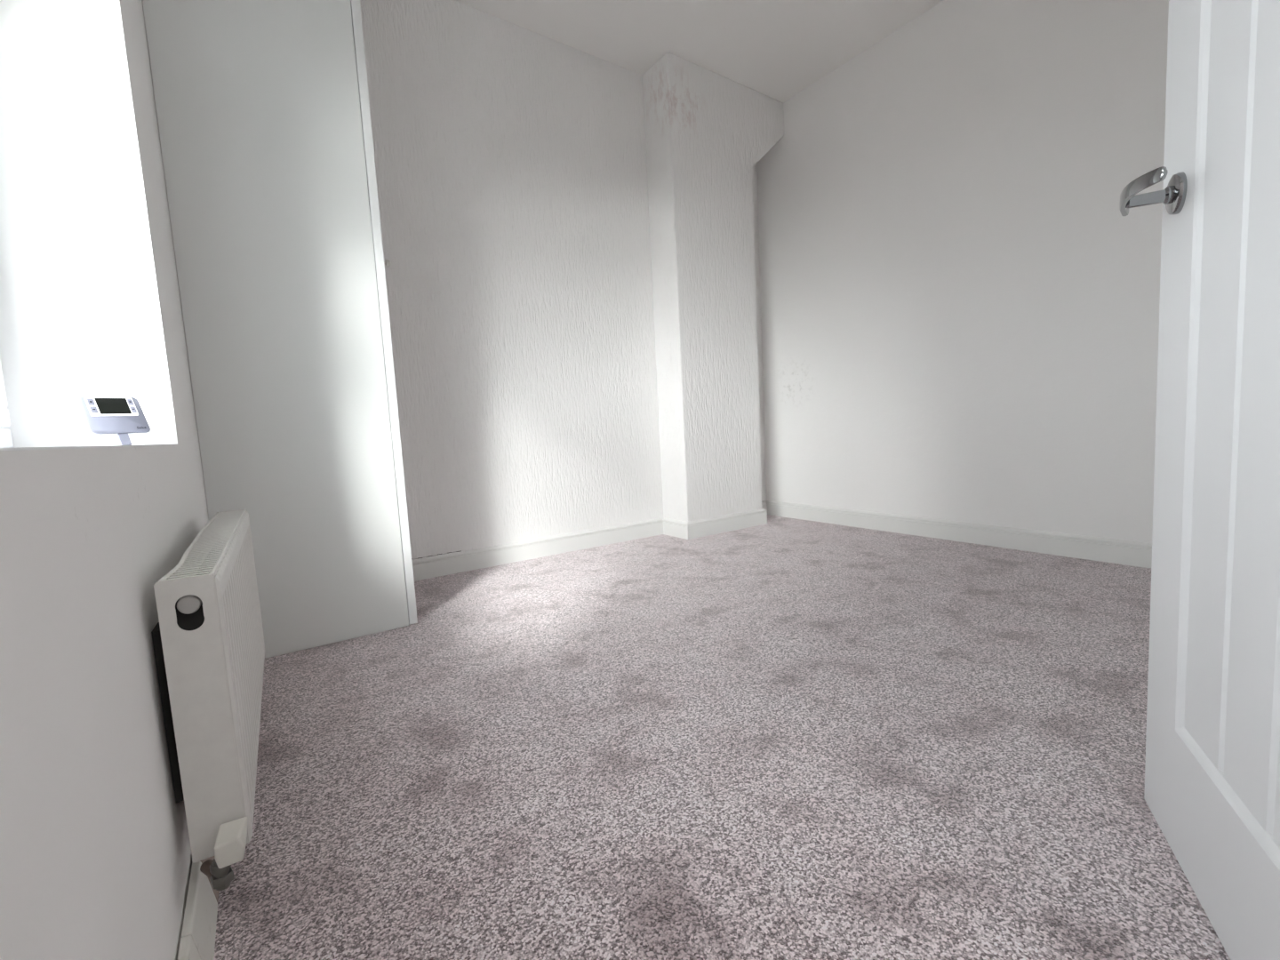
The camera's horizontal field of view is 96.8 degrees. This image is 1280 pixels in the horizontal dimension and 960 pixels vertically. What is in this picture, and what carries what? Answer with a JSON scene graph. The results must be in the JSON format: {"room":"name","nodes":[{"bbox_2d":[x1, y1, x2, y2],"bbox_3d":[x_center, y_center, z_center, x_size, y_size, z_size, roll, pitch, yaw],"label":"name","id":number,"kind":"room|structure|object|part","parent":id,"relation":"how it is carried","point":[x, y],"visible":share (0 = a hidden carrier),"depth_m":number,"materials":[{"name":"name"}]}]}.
{"room":"empty bedroom","nodes":[
{"label":"empty bedroom","id":0,"kind":"room"},
{"bbox_2d":[0,0,208,959],"bbox_3d":[-1.009,-0.690,0.871,0.312,2.619,2.947,-7,7,-34],"label":"wall","id":1,"kind":"structure","parent":0,"point":[96,856],"depth_m":0.74,"materials":[{"name":"white paint"}]},
{"bbox_2d":[0,360,177,451],"bbox_3d":[-0.762,-0.678,0.507,0.302,1.317,1.288,-7,7,-34],"label":"windowsill","id":2,"kind":"structure","parent":1,"relation":"in","point":[6,444],"depth_m":1.00,"materials":[{"name":"white plastic"}]},
{"bbox_3d":[-1.016,-0.484,0.725,0.067,0.821,0.573,-7,7,-34],"label":"sash","id":3,"kind":"part","parent":2,"relation":"part of","materials":[{"name":"white plastic"}]},
{"bbox_3d":[-0.860,-0.667,0.441,0.065,1.316,1.288,-7,7,-34],"label":"frame","id":4,"kind":"part","parent":2,"relation":"part of","materials":[{"name":"white plastic"}]},
{"bbox_3d":[-0.702,-0.028,0.591,0.236,0.002,1.286,-7,7,-34],"label":"sill","id":5,"kind":"part","parent":2,"relation":"part of","materials":[{"name":"white plastic"}]},
{"bbox_2d":[75,396,150,445],"bbox_3d":[-0.980,-0.111,1.061,0.085,0.094,0.089,1,7,33],"label":"thermostat","id":6,"kind":"object","parent":2,"relation":"on","point":[123,419],"visible":1,"depth_m":1.05,"materials":[{"name":"white plastic"}]},
{"bbox_2d":[177,856,219,959],"bbox_3d":[-0.632,0.574,0.827,0.022,0.077,2.073,-7,7,-34],"label":"baseboard","id":7,"kind":"structure","parent":1,"relation":"attached to","point":[198,932],"depth_m":0.74,"materials":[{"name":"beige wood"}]},
{"bbox_2d":[151,509,265,890],"bbox_3d":[-0.771,0.301,1.056,0.079,0.404,0.850,-7,7,-32],"label":"radiator","id":8,"kind":"object","parent":1,"relation":"attached to","point":[208,637],"visible":1,"depth_m":0.74,"materials":[{"name":"metal"}]},
{"bbox_3d":[-0.574,0.181,0.728,0.043,0.093,0.001,-7,7,-32],"label":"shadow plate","id":9,"kind":"part","parent":8,"relation":"part of","materials":[{"name":"black plastic"}]},
{"bbox_3d":[-0.795,0.289,1.061,0.011,0.357,0.787,-7,7,-32],"label":"panel","id":10,"kind":"part","parent":8,"relation":"part of","materials":[{"name":"metal"}]},
{"bbox_2d":[157,509,246,582],"bbox_3d":[-0.787,0.103,1.053,0.059,0.009,0.811,-7,7,-32],"label":"grille","id":11,"kind":"object","parent":8,"relation":"attached to","point":[231,524],"depth_m":0.90,"materials":[{"name":"metal"}]},
{"bbox_3d":[-0.753,0.283,1.087,0.012,0.367,0.811,-7,7,-32],"label":"panel","id":12,"kind":"part","parent":8,"relation":"part of","materials":[{"name":"metal"}]},
{"bbox_2d":[360,0,766,559],"bbox_3d":[-0.408,-0.930,2.978,3.072,2.610,0.120,-7,7,-34],"label":"wall","id":13,"kind":"structure","parent":0,"point":[510,158],"depth_m":2.76,"materials":[{"name":"white paint"}]},
{"bbox_2d":[411,500,767,581],"bbox_3d":[-0.123,0.312,3.034,2.512,0.102,0.248,-7,7,-34],"label":"baseboard","id":14,"kind":"structure","parent":13,"relation":"attached to","point":[442,564],"depth_m":3.02,"materials":[{"name":"white wood"}]},
{"bbox_2d":[455,0,943,103],"bbox_3d":[0.560,-2.094,0.908,3.548,0.206,4.497,-7,7,-34],"label":"ceiling","id":15,"kind":"structure","parent":0,"point":[777,50],"depth_m":2.77,"materials":[{"name":"white paint"}]},
{"bbox_2d":[642,52,783,521],"bbox_3d":[0.501,-0.986,3.382,0.872,2.547,0.231,-7,7,-34],"label":"column","id":16,"kind":"structure","parent":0,"point":[706,131],"depth_m":3.18,"materials":[{"name":"paint"}]},
{"bbox_2d":[213,514,1230,959],"bbox_3d":[0.697,0.570,1.178,3.548,0.120,4.497,-7,7,-34],"label":"floor","id":17,"kind":"structure","parent":0,"point":[782,738],"depth_m":1.08,"materials":[{"name":"grey carpet"}]},
{"bbox_2d":[142,0,417,658],"bbox_3d":[-1.231,-0.785,1.969,0.566,2.608,0.632,-7,7,-34],"label":"tall cabinet","id":18,"kind":"object","parent":17,"relation":"on","point":[262,107],"visible":0.97,"depth_m":1.72,"materials":[{"name":"white wood"}]},
{"bbox_3d":[-1.015,-0.745,2.093,0.026,2.475,0.588,-7,7,-34],"label":"door","id":19,"kind":"part","parent":18,"relation":"part of","materials":[{"name":"white"}]},
{"bbox_3d":[-0.847,-0.724,1.896,0.026,0.021,0.021,-7,7,-34],"label":"knob","id":20,"kind":"part","parent":18,"relation":"part of","materials":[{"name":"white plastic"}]},
{"bbox_2d":[756,0,1168,543],"bbox_3d":[1.641,-0.950,2.589,0.120,2.521,2.827,-7,7,-34],"label":"wall","id":21,"kind":"structure","parent":0,"point":[960,303],"depth_m":2.61,"materials":[{"name":"white paint"}]},
{"bbox_2d":[765,500,1151,568],"bbox_3d":[1.613,0.258,2.722,0.016,0.096,2.707,-7,7,-34],"label":"baseboard","id":22,"kind":"structure","parent":21,"relation":"attached to","point":[1138,554],"depth_m":2.68,"materials":[{"name":"white wood"}]},
{"bbox_3d":[0.277,-0.366,0.069,0.685,2.005,0.104,-7,7,-34],"label":"trim","id":23,"kind":"structure","parent":0,"visible":0},
{"bbox_2d":[1119,0,1279,959],"bbox_3d":[0.616,-0.423,0.565,0.115,1.972,0.622,0,6,28],"label":"door","id":24,"kind":"structure","parent":23,"relation":"attached to","point":[1212,765],"depth_m":0.69,"materials":[{"name":"white wood"}]},
{"bbox_3d":[0.677,-0.392,0.776,0.028,0.021,0.147,0,6,28],"label":"lever","id":25,"kind":"part","parent":24,"relation":"part of","materials":[{"name":"silver metal"}]},
{"bbox_3d":[0.736,-0.394,0.781,0.010,0.053,0.053,0,6,28],"label":"handle","id":26,"kind":"part","parent":24,"relation":"part of","materials":[{"name":"silver metal"}]}
]}

